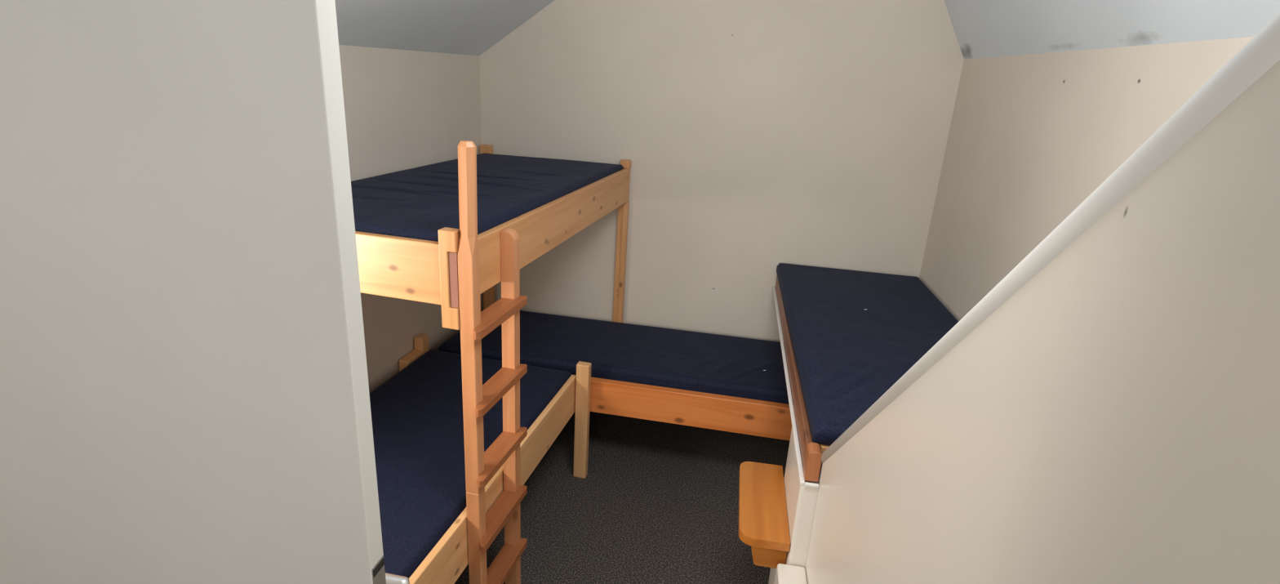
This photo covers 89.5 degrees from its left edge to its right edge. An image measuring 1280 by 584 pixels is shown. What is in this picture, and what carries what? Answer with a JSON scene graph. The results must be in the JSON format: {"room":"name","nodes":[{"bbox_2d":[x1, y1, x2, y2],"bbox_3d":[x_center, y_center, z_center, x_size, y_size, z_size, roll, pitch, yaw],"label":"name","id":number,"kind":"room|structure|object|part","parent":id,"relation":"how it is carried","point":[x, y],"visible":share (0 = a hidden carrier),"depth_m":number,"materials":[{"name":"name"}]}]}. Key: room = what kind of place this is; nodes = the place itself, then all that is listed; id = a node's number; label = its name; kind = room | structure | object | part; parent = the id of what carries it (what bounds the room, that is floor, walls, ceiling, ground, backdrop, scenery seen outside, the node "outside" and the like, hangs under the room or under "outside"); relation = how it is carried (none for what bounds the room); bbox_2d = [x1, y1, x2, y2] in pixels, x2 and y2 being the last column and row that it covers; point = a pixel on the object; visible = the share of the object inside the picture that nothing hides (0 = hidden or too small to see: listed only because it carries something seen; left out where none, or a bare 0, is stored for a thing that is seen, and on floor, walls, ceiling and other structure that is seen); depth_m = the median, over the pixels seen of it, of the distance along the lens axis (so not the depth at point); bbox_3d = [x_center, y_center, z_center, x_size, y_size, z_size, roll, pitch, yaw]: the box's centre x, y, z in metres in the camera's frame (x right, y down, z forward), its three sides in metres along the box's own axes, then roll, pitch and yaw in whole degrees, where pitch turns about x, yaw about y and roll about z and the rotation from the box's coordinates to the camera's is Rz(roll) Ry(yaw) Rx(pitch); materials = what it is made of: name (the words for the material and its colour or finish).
{"room":"bunk bedroom","nodes":[
{"label":"bunk bedroom","id":0,"kind":"room"},
{"bbox_2d":[338,44,483,392],"bbox_3d":[-1.700,0.522,1.401,0.120,2.148,5.672,8,19,12],"label":"wall","id":1,"kind":"structure","parent":0,"point":[404,109],"depth_m":3.07,"materials":[{"name":"beige paint"}]},
{"bbox_2d":[334,0,554,55],"bbox_3d":[-1.100,-0.791,0.864,1.220,0.888,5.762,8,19,12],"label":"ceiling","id":2,"kind":"structure","parent":0,"point":[460,27],"depth_m":2.86,"materials":[{"name":"grey paint"}]},
{"bbox_2d":[454,411,789,583],"bbox_3d":[-0.259,1.653,1.515,4.000,0.100,5.722,6,19,9],"label":"floor","id":3,"kind":"structure","parent":0,"point":[656,502],"depth_m":3.15,"materials":[{"name":"grey carpet"}]},
{"bbox_2d":[457,140,527,583],"bbox_3d":[-0.489,0.399,2.193,0.077,1.807,0.356,8,19,13],"label":"ladder","id":4,"kind":"object","parent":3,"relation":"on","point":[482,528],"visible":1,"depth_m":2.15,"materials":[{"name":"brown wood"}]},
{"bbox_2d":[355,144,631,329],"bbox_3d":[-0.758,0.208,3.079,0.882,1.567,1.924,8,19,13],"label":"bunk bed","id":5,"kind":"object","parent":3,"relation":"on","point":[421,270],"visible":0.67,"depth_m":2.07,"materials":[{"name":"brown wood"}]},
{"bbox_3d":[-0.560,-0.038,1.923,0.056,0.305,0.040,8,19,13],"label":"post","id":6,"kind":"part","parent":5,"relation":"part of","materials":[{"name":"brown wood"}]},
{"bbox_3d":[-0.550,-0.034,1.906,0.027,0.172,0.004,8,19,13],"label":"rail","id":7,"kind":"part","parent":5,"relation":"part of","materials":[{"name":"wood"}]},
{"bbox_2d":[351,153,624,241],"bbox_3d":[-0.726,-0.449,2.857,0.839,0.114,1.841,8,19,13],"label":"mattress","id":8,"kind":"object","parent":5,"relation":"on","point":[416,202],"visible":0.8,"depth_m":2.56,"materials":[{"name":"blue fabric"}]},
{"bbox_3d":[-0.931,-0.108,3.976,0.068,1.567,0.035,8,19,13],"label":"post","id":9,"kind":"part","parent":5,"relation":"part of","materials":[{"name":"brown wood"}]},
{"bbox_3d":[-0.310,-0.325,2.782,0.028,0.184,1.904,8,19,13],"label":"rail","id":10,"kind":"part","parent":5,"relation":"part of","materials":[{"name":"brown wood"}]},
{"bbox_3d":[-0.137,-0.011,3.865,0.030,1.545,0.035,8,19,13],"label":"post","id":11,"kind":"part","parent":5,"relation":"part of","materials":[{"name":"brown wood"}]},
{"bbox_3d":[-0.116,0.102,3.895,0.028,1.316,0.034,8,19,13],"label":"post","id":12,"kind":"part","parent":5,"relation":"part of","materials":[{"name":"brown wood"}]},
{"bbox_2d":[399,333,591,583],"bbox_3d":[-0.935,0.864,2.532,0.947,0.660,1.852,8,19,12],"label":"bed","id":13,"kind":"object","parent":3,"relation":"on","point":[446,562],"visible":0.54,"depth_m":2.79,"materials":[{"name":"brown wood"}]},
{"bbox_3d":[-1.153,0.538,3.449,0.052,0.660,0.058,8,19,12],"label":"post","id":14,"kind":"part","parent":13,"relation":"part of","materials":[{"name":"brown wood"}]},
{"bbox_2d":[369,349,571,577],"bbox_3d":[-0.940,0.672,2.486,0.786,0.128,1.820,8,19,12],"label":"mattress","id":15,"kind":"object","parent":13,"relation":"on","point":[417,418],"visible":0.44,"depth_m":2.56,"materials":[{"name":"blue fabric"}]},
{"bbox_3d":[-0.294,0.656,3.278,0.067,0.645,0.045,8,19,12],"label":"post","id":16,"kind":"part","parent":13,"relation":"part of","materials":[{"name":"brown wood"}]},
{"bbox_2d":[571,373,796,439],"bbox_3d":[0.000,0.613,3.636,1.990,0.529,0.699,7,19,9],"label":"bed","id":17,"kind":"object","parent":3,"relation":"on","point":[768,419],"visible":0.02,"depth_m":3.20,"materials":[{"name":"orange wood"}]},
{"bbox_2d":[438,310,793,404],"bbox_3d":[-0.010,0.359,3.581,2.050,0.151,0.654,7,19,9],"label":"mattress","id":18,"kind":"object","parent":17,"relation":"on","point":[688,360],"visible":0.6,"depth_m":3.44,"materials":[{"name":"blue fabric"}]},
{"bbox_2d":[768,275,830,583],"bbox_3d":[0.991,0.682,2.885,0.800,0.995,1.918,6,19,7],"label":"frame","id":19,"kind":"object","parent":3,"relation":"on","point":[802,482],"visible":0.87,"depth_m":2.03,"materials":[{"name":"beige paint"}]},
{"bbox_2d":[738,461,790,568],"bbox_3d":[0.416,0.762,2.224,0.157,0.125,0.429,6,19,7],"label":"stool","id":20,"kind":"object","parent":19,"relation":"attached to","point":[763,522],"depth_m":2.13,"materials":[{"name":"orange wood"}]},
{"bbox_3d":[0.519,0.936,2.226,0.079,0.885,0.364,6,19,7],"label":"support panel","id":21,"kind":"part","parent":19,"relation":"part of","materials":[{"name":"beige paint"}]},
{"bbox_2d":[776,262,958,444],"bbox_3d":[1.025,0.184,2.739,0.840,0.070,1.826,6,19,9],"label":"mattress","id":22,"kind":"object","parent":19,"relation":"on","point":[847,354],"visible":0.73,"depth_m":2.68,"materials":[{"name":"blue fabric"}]},
{"bbox_2d":[479,0,964,342],"bbox_3d":[0.318,-0.535,3.691,2.778,2.900,0.100,6,19,9],"label":"wall","id":23,"kind":"structure","parent":0,"point":[757,136],"depth_m":3.52,"materials":[{"name":"beige paint"}]},
{"bbox_2d":[804,59,1279,583],"bbox_3d":[0.330,0.775,0.376,0.030,2.360,3.142,6,19,7],"label":"wall","id":24,"kind":"structure","parent":0,"point":[1115,419],"depth_m":0.56,"materials":[{"name":"beige paint"}]},
{"bbox_2d":[773,563,807,583],"bbox_3d":[0.371,1.297,1.585,0.088,0.600,1.097,6,19,7],"label":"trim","id":25,"kind":"structure","parent":24,"relation":"attached to","point":[785,573],"depth_m":1.96,"materials":[{"name":"beige paint"}]},
{"bbox_2d":[821,12,1279,463],"bbox_3d":[0.477,0.077,0.970,0.042,1.430,1.570,6,19,7],"label":"trim","id":26,"kind":"structure","parent":24,"relation":"attached to","point":[1257,56],"depth_m":0.57,"materials":[{"name":"white paint"}]},
{"bbox_2d":[919,36,1253,321],"bbox_3d":[1.215,0.796,0.930,0.121,2.264,5.672,6,19,6],"label":"wall","id":27,"kind":"structure","parent":0,"point":[1031,137],"depth_m":2.37,"materials":[{"name":"beige paint"}]},
{"bbox_2d":[943,0,1279,59],"bbox_3d":[1.128,-0.563,0.508,0.483,0.783,5.702,6,19,6],"label":"ceiling","id":28,"kind":"structure","parent":0,"point":[983,28],"depth_m":1.99,"materials":[{"name":"grey paint"}]},
{"bbox_3d":[-1.470,0.410,1.302,0.330,2.250,0.100,6,19,9],"label":"wall","id":29,"kind":"structure","parent":0,"visible":0},
{"bbox_2d":[0,0,409,583],"bbox_3d":[-0.866,0.495,1.231,0.869,2.187,0.110,6,19,9],"label":"door","id":30,"kind":"structure","parent":29,"relation":"in","point":[184,394],"depth_m":0.98,"materials":[{"name":"white paint"}]},
{"bbox_3d":[-0.455,0.557,1.136,0.003,0.204,0.035,6,19,9],"label":"latch plate","id":31,"kind":"part","parent":30,"relation":"part of","materials":[{"name":"silver metal"}]},
{"bbox_3d":[-0.481,0.551,1.200,0.085,0.024,0.065,6,19,9],"label":"handle","id":32,"kind":"part","parent":30,"relation":"part of","materials":[{"name":"white metal"}]}
]}

